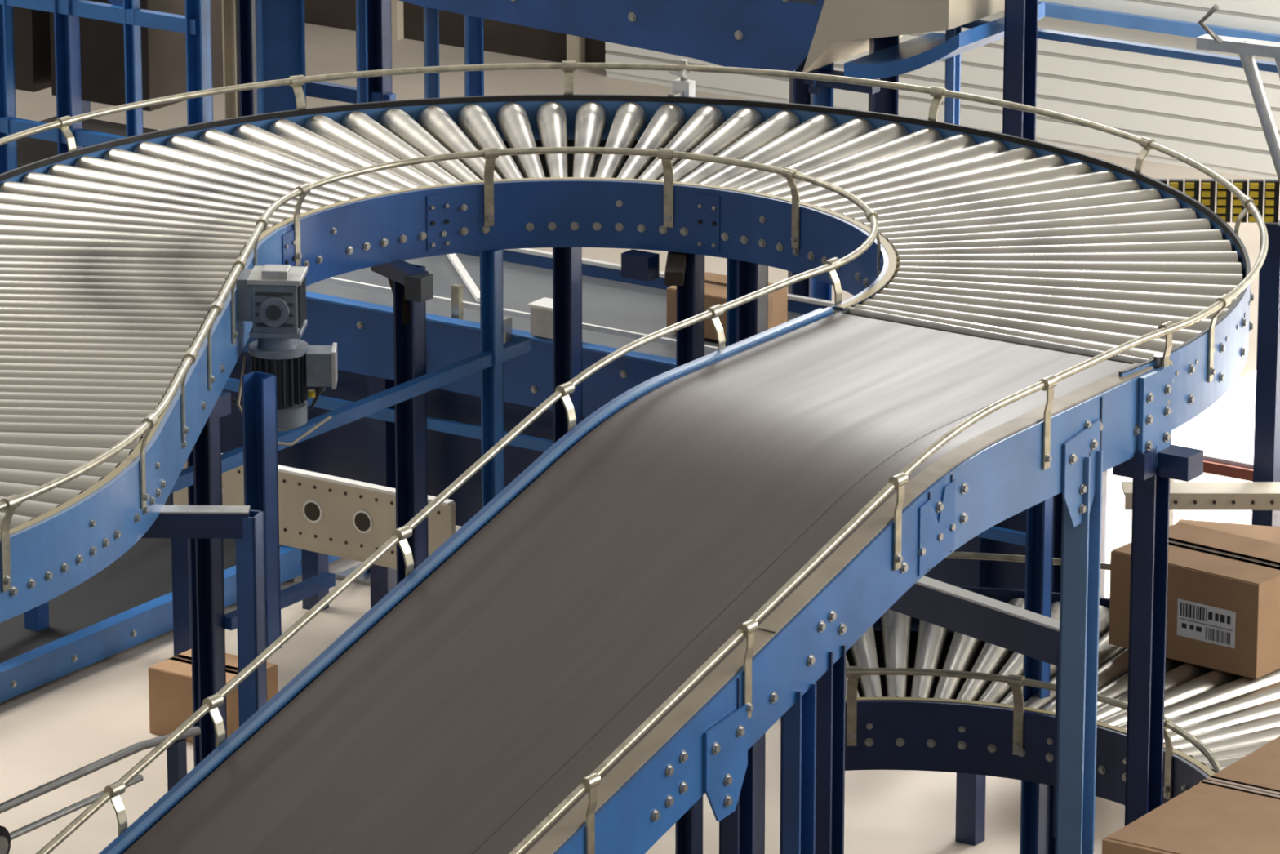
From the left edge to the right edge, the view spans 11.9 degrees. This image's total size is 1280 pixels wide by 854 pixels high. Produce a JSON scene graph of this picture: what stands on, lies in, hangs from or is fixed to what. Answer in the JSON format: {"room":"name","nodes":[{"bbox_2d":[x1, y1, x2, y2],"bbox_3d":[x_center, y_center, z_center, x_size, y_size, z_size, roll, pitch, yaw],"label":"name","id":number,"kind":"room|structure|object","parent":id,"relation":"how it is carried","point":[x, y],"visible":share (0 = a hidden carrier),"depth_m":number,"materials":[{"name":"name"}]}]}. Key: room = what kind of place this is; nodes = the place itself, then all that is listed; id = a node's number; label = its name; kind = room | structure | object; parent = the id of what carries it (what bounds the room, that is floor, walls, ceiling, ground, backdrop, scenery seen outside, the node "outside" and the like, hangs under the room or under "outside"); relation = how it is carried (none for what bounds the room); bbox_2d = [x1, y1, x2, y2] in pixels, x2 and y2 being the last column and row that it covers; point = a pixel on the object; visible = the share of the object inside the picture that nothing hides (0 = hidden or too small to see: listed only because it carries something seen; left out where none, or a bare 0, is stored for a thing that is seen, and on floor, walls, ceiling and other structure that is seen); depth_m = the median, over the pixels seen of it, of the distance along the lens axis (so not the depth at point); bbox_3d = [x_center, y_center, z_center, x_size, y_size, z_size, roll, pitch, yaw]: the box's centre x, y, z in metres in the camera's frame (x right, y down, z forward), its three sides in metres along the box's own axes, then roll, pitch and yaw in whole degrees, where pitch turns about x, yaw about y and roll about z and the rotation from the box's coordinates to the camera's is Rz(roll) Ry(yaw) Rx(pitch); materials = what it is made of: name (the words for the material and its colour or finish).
{"room":"distribution center","nodes":[
{"label":"distribution center","id":0,"kind":"room"},
{"bbox_2d":[304,0,606,62],"bbox_3d":[-2.969,-3.276,26.142,7.000,2.700,0.145,11,20,32],"label":"wall","id":1,"kind":"structure","parent":0,"point":[407,19],"depth_m":24.98,"materials":[{"name":"beige paint"}]},
{"bbox_2d":[0,23,1279,853],"bbox_3d":[0.947,1.000,16.654,40.000,0.100,34.000,11,20,32],"label":"floor","id":2,"kind":"structure","parent":0,"point":[55,728],"depth_m":17.15,"materials":[{"name":"concrete"}]},
{"bbox_2d":[0,725,200,853],"bbox_3d":[-1.393,1.442,12.740,0.120,1.300,1.553,11,20,32],"label":"guide","id":3,"kind":"object","parent":2,"relation":"on","point":[176,753],"visible":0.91,"depth_m":12.93,"materials":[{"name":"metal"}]},
{"bbox_2d":[0,494,341,702],"bbox_3d":[-2.434,0.487,16.986,0.940,0.675,6.200,11,20,32],"label":"frame","id":4,"kind":"structure","parent":2,"relation":"on","point":[128,603],"depth_m":17.73,"materials":[{"name":"metal"}]},
{"bbox_2d":[0,0,395,174],"bbox_3d":[-1.460,-1.272,18.860,1.545,3.000,0.949,11,20,32],"label":"metal frame","id":5,"kind":"object","parent":2,"relation":"on","point":[111,52],"visible":0.26,"depth_m":18.60,"materials":[{"name":"blue paint"}]},
{"bbox_2d":[148,648,278,742],"bbox_3d":[-1.176,0.749,16.986,0.282,0.193,0.220,11,20,32],"label":"cardboard box","id":6,"kind":"object","parent":2,"relation":"on","point":[170,680],"visible":0.31,"depth_m":16.94,"materials":[{"name":"brown cardboard"}]},
{"bbox_2d":[173,453,455,568],"bbox_3d":[-0.859,0.465,16.965,0.950,0.748,0.187,11,20,32],"label":"panel","id":7,"kind":"object","parent":2,"relation":"on","point":[319,513],"visible":0.49,"depth_m":16.78,"materials":[{"name":"beige paint"}]},
{"bbox_2d":[35,257,1191,853],"bbox_3d":[-0.451,1.188,12.332,0.990,1.998,4.678,11,20,32],"label":"conveyor","id":8,"kind":"object","parent":2,"relation":"on","point":[607,646],"visible":1,"depth_m":12.69,"materials":[{"name":"metal"}]},
{"bbox_2d":[0,61,1268,853],"bbox_3d":[-0.594,0.754,13.799,3.319,1.996,5.463,7,18,23],"label":"conveyor","id":9,"kind":"object","parent":2,"relation":"on","point":[122,337],"visible":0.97,"depth_m":14.88,"materials":[{"name":"metal"}]},
{"bbox_2d":[231,264,337,445],"bbox_3d":[-0.833,-0.164,14.287,0.252,0.405,0.250,0,17,0],"label":"motor","id":10,"kind":"object","parent":9,"relation":"attached to","point":[273,297],"visible":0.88,"depth_m":14.29,"materials":[{"name":"metal"}]},
{"bbox_2d":[667,59,695,104],"bbox_3d":[0.095,-0.865,16.050,0.069,0.180,0.075,11,20,32],"label":"sensor","id":11,"kind":"object","parent":9,"relation":"attached to","point":[682,86],"visible":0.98,"depth_m":16.04,"materials":[{"name":"white paint"}]},
{"bbox_2d":[169,248,1106,845],"bbox_3d":[-0.141,0.193,16.970,3.200,1.267,0.760,11,20,32],"label":"conveyor","id":12,"kind":"object","parent":2,"relation":"on","point":[353,310],"visible":0.14,"depth_m":16.86,"materials":[{"name":"blue metal"}]},
{"bbox_2d":[666,271,787,342],"bbox_3d":[0.236,-0.321,16.635,0.262,0.123,0.200,11,20,32],"label":"cardboard box","id":13,"kind":"object","parent":12,"relation":"on","point":[715,284],"visible":0.28,"depth_m":16.60,"materials":[{"name":"brown cardboard"}]},
{"bbox_2d":[255,0,1044,585],"bbox_3d":[-0.125,-0.542,17.703,2.916,2.260,0.835,11,20,33],"label":"conveyor","id":14,"kind":"object","parent":2,"relation":"on","point":[802,36],"visible":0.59,"depth_m":16.84,"materials":[{"name":"blue paint"}]},
{"bbox_2d":[844,551,1279,837],"bbox_3d":[1.196,1.127,13.856,2.035,1.248,3.304,0,17,0],"label":"conveyor","id":15,"kind":"object","parent":2,"relation":"on","point":[936,682],"visible":0.45,"depth_m":14.50,"materials":[{"name":"metal"}]},
{"bbox_2d":[1102,736,1279,853],"bbox_3d":[1.473,1.430,12.650,0.752,1.353,0.850,11,20,32],"label":"cardboard box","id":16,"kind":"object","parent":15,"relation":"on","point":[1235,809],"visible":1,"depth_m":12.44,"materials":[{"name":"brown cardboard"}]},
{"bbox_2d":[1108,521,1279,679],"bbox_3d":[1.393,0.416,14.855,0.427,0.238,0.303,13,21,37],"label":"cardboard box","id":17,"kind":"object","parent":15,"relation":"on","point":[1223,607],"visible":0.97,"depth_m":14.72,"materials":[{"name":"brown cardboard"}]},
{"bbox_2d":[1177,519,1279,544],"bbox_3d":[1.641,0.759,15.604,0.658,0.954,0.380,3,17,10],"label":"cardboard box","id":18,"kind":"object","parent":15,"relation":"on","point":[1265,533],"visible":0.03,"depth_m":15.61,"materials":[{"name":"brown cardboard"}]},
{"bbox_2d":[944,0,1278,141],"bbox_3d":[1.279,-0.324,16.547,1.450,2.500,0.208,12,20,34],"label":"frame","id":19,"kind":"object","parent":2,"relation":"on","point":[1021,32],"visible":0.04,"depth_m":16.50,"materials":[{"name":"blue paint"}]},
{"bbox_2d":[1121,481,1279,510],"bbox_3d":[1.940,0.607,16.146,1.368,0.933,0.109,0,17,1],"label":"rail","id":20,"kind":"object","parent":2,"relation":"on","point":[1184,495],"visible":0.79,"depth_m":15.98,"materials":[{"name":"beige metal"}]},
{"bbox_2d":[1168,369,1256,526],"bbox_3d":[2.343,0.430,16.877,1.700,0.865,1.320,11,20,32],"label":"work table","id":21,"kind":"object","parent":2,"relation":"on","point":[1224,431],"visible":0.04,"depth_m":16.76,"materials":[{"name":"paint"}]},
{"bbox_2d":[1195,4,1279,182],"bbox_3d":[1.750,0.015,15.925,0.760,2.208,0.300,11,20,32],"label":"stand","id":22,"kind":"object","parent":2,"relation":"on","point":[1246,49],"visible":1,"depth_m":15.79,"materials":[{"name":"metal"}]},
{"bbox_2d":[1155,178,1279,526],"bbox_3d":[1.654,0.193,16.151,0.656,1.734,0.077,0,17,0],"label":"conveyor","id":23,"kind":"object","parent":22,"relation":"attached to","point":[1266,464],"visible":0.47,"depth_m":15.99,"materials":[{"name":"yellow paint"}]},
{"bbox_2d":[604,0,1279,179],"bbox_3d":[9.007,-0.950,18.304,22.000,2.700,0.165,11,20,32],"label":"wall","id":24,"kind":"structure","parent":0,"point":[1206,113],"depth_m":23.20,"materials":[{"name":"grey"}]}
]}

